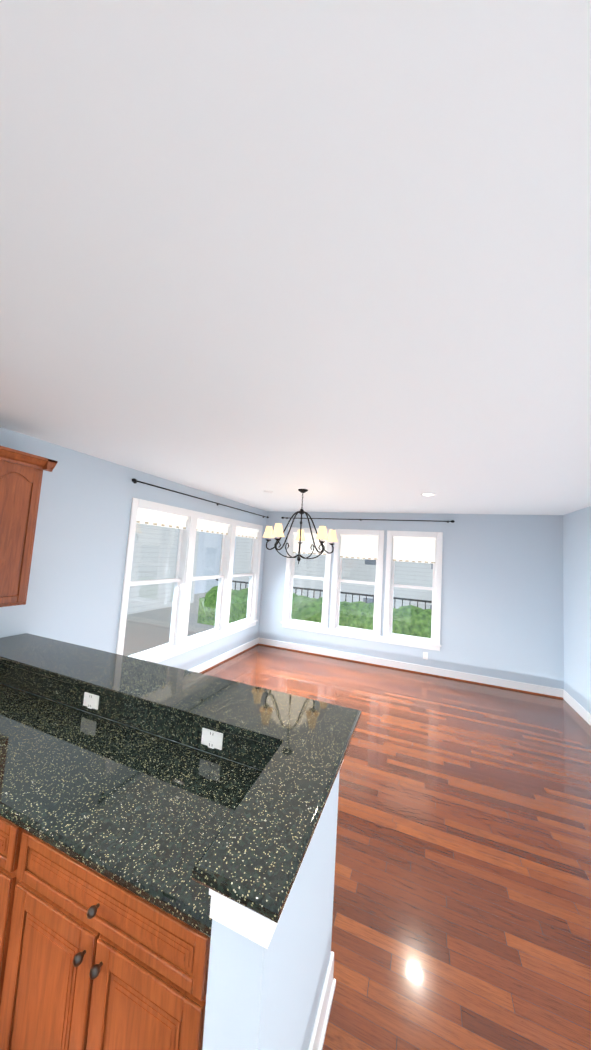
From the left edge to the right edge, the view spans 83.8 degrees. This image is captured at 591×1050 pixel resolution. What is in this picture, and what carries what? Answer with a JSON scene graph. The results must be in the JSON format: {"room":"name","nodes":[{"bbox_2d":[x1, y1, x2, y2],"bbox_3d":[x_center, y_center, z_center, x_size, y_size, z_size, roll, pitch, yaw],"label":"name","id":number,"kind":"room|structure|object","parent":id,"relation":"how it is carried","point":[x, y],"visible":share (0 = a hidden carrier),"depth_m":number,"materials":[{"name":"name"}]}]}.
{"room":"kitchen","nodes":[
{"label":"kitchen","id":0,"kind":"room"},
{"bbox_2d":[0,427,266,669],"bbox_3d":[-2.457,0.597,2.518,0.160,2.740,9.740,2,-5,21],"label":"wall","id":1,"kind":"structure","parent":0,"point":[75,585],"depth_m":3.27,"materials":[{"name":"blue paint"}]},
{"bbox_2d":[0,446,47,606],"bbox_3d":[-2.266,0.003,2.255,0.347,1.118,0.710,2,-5,21],"label":"upper cabinet","id":2,"kind":"object","parent":1,"relation":"attached to","point":[21,473],"depth_m":2.40,"materials":[{"name":"brown wood"}]},
{"bbox_2d":[132,478,268,517],"bbox_3d":[-1.215,-0.330,5.274,0.091,0.044,3.466,2,-5,21],"label":"curtain rod","id":3,"kind":"object","parent":1,"relation":"attached to","point":[134,480],"visible":1,"depth_m":4.49,"materials":[{"name":"black metal"}]},
{"bbox_2d":[188,637,258,673],"bbox_3d":[-1.585,2.136,4.600,0.028,0.135,4.560,2,-5,21],"label":"baseboard","id":4,"kind":"structure","parent":1,"relation":"attached to","point":[207,665],"depth_m":5.58,"materials":[{"name":"white wood"}]},
{"bbox_2d":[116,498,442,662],"bbox_3d":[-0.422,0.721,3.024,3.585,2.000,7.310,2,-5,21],"label":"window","id":5,"kind":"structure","parent":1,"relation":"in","point":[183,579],"depth_m":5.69,"materials":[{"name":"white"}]},
{"bbox_2d":[137,508,187,529],"bbox_3d":[-1.706,-0.073,4.260,0.044,0.187,0.897,2,-5,21],"label":"roller","id":6,"kind":"object","parent":5,"relation":"attached to","point":[144,516],"depth_m":4.21,"materials":[{"name":"white fabric"}]},
{"bbox_2d":[197,519,229,534],"bbox_3d":[-1.317,0.036,5.259,0.044,0.187,0.897,2,-5,21],"label":"roller","id":7,"kind":"object","parent":5,"relation":"attached to","point":[202,525],"depth_m":5.23,"materials":[{"name":"white fabric"}]},
{"bbox_2d":[236,526,258,538],"bbox_3d":[-0.929,0.144,6.257,0.044,0.187,0.897,2,-5,21],"label":"roller","id":8,"kind":"object","parent":5,"relation":"attached to","point":[240,531],"depth_m":6.25,"materials":[{"name":"white fabric"}]},
{"bbox_2d":[293,532,327,554],"bbox_3d":[0.286,0.369,6.593,0.720,0.427,0.044,2,-5,21],"label":"roller","id":9,"kind":"object","parent":5,"relation":"attached to","point":[305,548],"depth_m":6.60,"materials":[{"name":"white fabric"}]},
{"bbox_2d":[340,534,378,559],"bbox_3d":[1.198,0.410,6.234,0.720,0.457,0.044,2,-5,21],"label":"roller","id":10,"kind":"object","parent":5,"relation":"attached to","point":[352,546],"depth_m":6.23,"materials":[{"name":"white fabric"}]},
{"bbox_2d":[393,536,435,563],"bbox_3d":[2.109,0.437,5.877,0.720,0.457,0.044,2,-5,21],"label":"roller","id":11,"kind":"object","parent":5,"relation":"attached to","point":[415,549],"depth_m":5.87,"materials":[{"name":"white fabric"}]},
{"bbox_2d":[0,0,590,514],"bbox_3d":[0.079,-0.754,1.679,5.420,0.120,9.740,2,-5,21],"label":"ceiling","id":12,"kind":"structure","parent":0,"point":[332,254],"depth_m":0.90,"materials":[{"name":"white paint"}]},
{"bbox_2d":[263,489,337,563],"bbox_3d":[0.032,0.019,4.325,0.985,0.980,1.019,2,-5,21],"label":"chandelier","id":13,"kind":"object","parent":12,"relation":"hanging from","point":[278,532],"visible":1,"depth_m":4.30,"materials":[{"name":"black metal"}]},
{"bbox_2d":[420,493,435,495],"bbox_3d":[1.674,-0.382,4.156,0.189,0.008,0.189,4,-5,-3],"label":"recessed light","id":14,"kind":"object","parent":12,"relation":"in","point":[428,494],"visible":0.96,"depth_m":4.08,"materials":[{"name":"white"}]},
{"bbox_2d":[202,645,590,1049],"bbox_3d":[-0.098,2.091,1.439,5.420,0.120,9.740,2,-5,21],"label":"floor","id":15,"kind":"structure","parent":0,"point":[461,919],"depth_m":2.12,"materials":[{"name":"brown wood"}]},
{"bbox_2d":[0,823,11,906],"bbox_3d":[-1.268,1.529,1.559,0.765,0.872,0.588,2,-5,21],"label":"base cabinet","id":16,"kind":"object","parent":15,"relation":"on","point":[5,831],"depth_m":1.20,"materials":[{"name":"brown wood"}]},
{"bbox_2d":[0,827,209,1049],"bbox_3d":[-0.527,1.551,1.268,0.828,0.872,0.588,2,-5,21],"label":"base cabinet","id":17,"kind":"object","parent":15,"relation":"on","point":[84,965],"depth_m":1.02,"materials":[{"name":"brown wood"}]},
{"bbox_2d":[0,688,261,942],"bbox_3d":[-1.036,1.079,1.511,1.978,0.040,0.603,2,-5,21],"label":"countertop","id":18,"kind":"structure","parent":17,"relation":"on","point":[136,809],"depth_m":1.28,"materials":[{"name":"black stone"}]},
{"bbox_2d":[0,633,360,1000],"bbox_3d":[-1.082,1.468,2.005,2.822,1.092,0.485,2,-5,21],"label":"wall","id":19,"kind":"structure","parent":15,"relation":"on","point":[170,703],"depth_m":1.81,"materials":[{"name":"black stone"}]},
{"bbox_2d":[83,692,98,709],"bbox_3d":[-1.170,1.010,1.892,0.120,0.080,0.010,2,-5,21],"label":"outlet","id":20,"kind":"object","parent":19,"relation":"attached to","point":[91,701],"depth_m":1.89,"materials":[{"name":"white plastic"}]},
{"bbox_2d":[201,728,222,749],"bbox_3d":[-0.401,1.032,1.591,0.119,0.081,0.010,2,-5,21],"label":"outlet","id":21,"kind":"object","parent":19,"relation":"attached to","point":[212,739],"depth_m":1.59,"materials":[{"name":"white plastic"}]},
{"bbox_2d":[192,737,345,1049],"bbox_3d":[-0.083,1.448,1.034,0.255,1.092,0.600,2,-5,21],"label":"wall","id":22,"kind":"structure","parent":15,"relation":"on","point":[263,870],"depth_m":0.94,"materials":[{"name":"blue paint"}]},
{"bbox_2d":[258,511,563,688],"bbox_3d":[1.792,1.152,5.971,5.260,2.740,0.160,2,-5,21],"label":"wall","id":23,"kind":"structure","parent":0,"point":[502,616],"depth_m":5.41,"materials":[{"name":"blue paint"}]},
{"bbox_2d":[281,517,454,522],"bbox_3d":[1.214,-0.101,6.197,3.213,0.044,0.092,2,-5,21],"label":"curtain rod","id":24,"kind":"object","parent":23,"relation":"attached to","point":[452,521],"visible":1,"depth_m":6.06,"materials":[{"name":"black metal"}]},
{"bbox_2d":[259,638,562,698],"bbox_3d":[1.590,2.436,5.809,5.070,0.135,0.028,2,-5,21],"label":"baseboard","id":25,"kind":"structure","parent":23,"relation":"attached to","point":[427,670],"depth_m":5.58,"materials":[{"name":"white wood"}]},
{"bbox_2d":[423,652,427,659],"bbox_3d":[2.208,2.223,5.602,0.075,0.118,0.010,2,-5,21],"label":"outlet","id":26,"kind":"object","parent":23,"relation":"attached to","point":[425,655],"visible":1,"depth_m":5.60,"materials":[{"name":"white plastic"}]},
{"bbox_2d":[563,506,590,713],"bbox_3d":[2.438,0.740,0.599,0.160,2.740,9.740,2,-5,21],"label":"wall","id":27,"kind":"structure","parent":0,"point":[577,593],"depth_m":4.53,"materials":[{"name":"blue paint"}]},
{"bbox_2d":[562,689,590,725],"bbox_3d":[2.274,2.033,0.523,0.020,0.135,9.420,2,-5,21],"label":"baseboard","id":28,"kind":"structure","parent":27,"relation":"attached to","point":[579,709],"depth_m":4.42,"materials":[{"name":"white wood"}]},
{"label":"outside","id":29,"kind":"structure","parent":0,"visible":0},
{"bbox_2d":[123,592,213,655],"bbox_3d":[1.942,3.961,2.260,22.400,2.750,24.050,2,-5,21],"label":"ground","id":30,"kind":"structure","parent":29,"point":[153,616],"depth_m":8.98,"materials":[{"name":"grey concrete"}]},
{"bbox_2d":[197,586,431,637],"bbox_3d":[2.649,2.550,8.204,11.546,1.175,1.300,2,-5,21],"label":"hedge","id":31,"kind":"object","parent":30,"relation":"on","point":[317,602],"depth_m":8.47,"materials":[{"name":"green plant"}]},
{"bbox_2d":[216,579,431,608],"bbox_3d":[2.787,2.627,9.248,12.000,1.180,0.050,2,-5,21],"label":"fence","id":32,"kind":"object","parent":30,"relation":"on","point":[352,594],"depth_m":9.71,"materials":[{"name":"grey metal"}]},
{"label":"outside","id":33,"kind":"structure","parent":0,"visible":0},
{"bbox_2d":[127,523,432,614],"bbox_3d":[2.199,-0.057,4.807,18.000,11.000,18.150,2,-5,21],"label":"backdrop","id":34,"kind":"structure","parent":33,"point":[160,540],"depth_m":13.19,"materials":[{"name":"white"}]}
]}

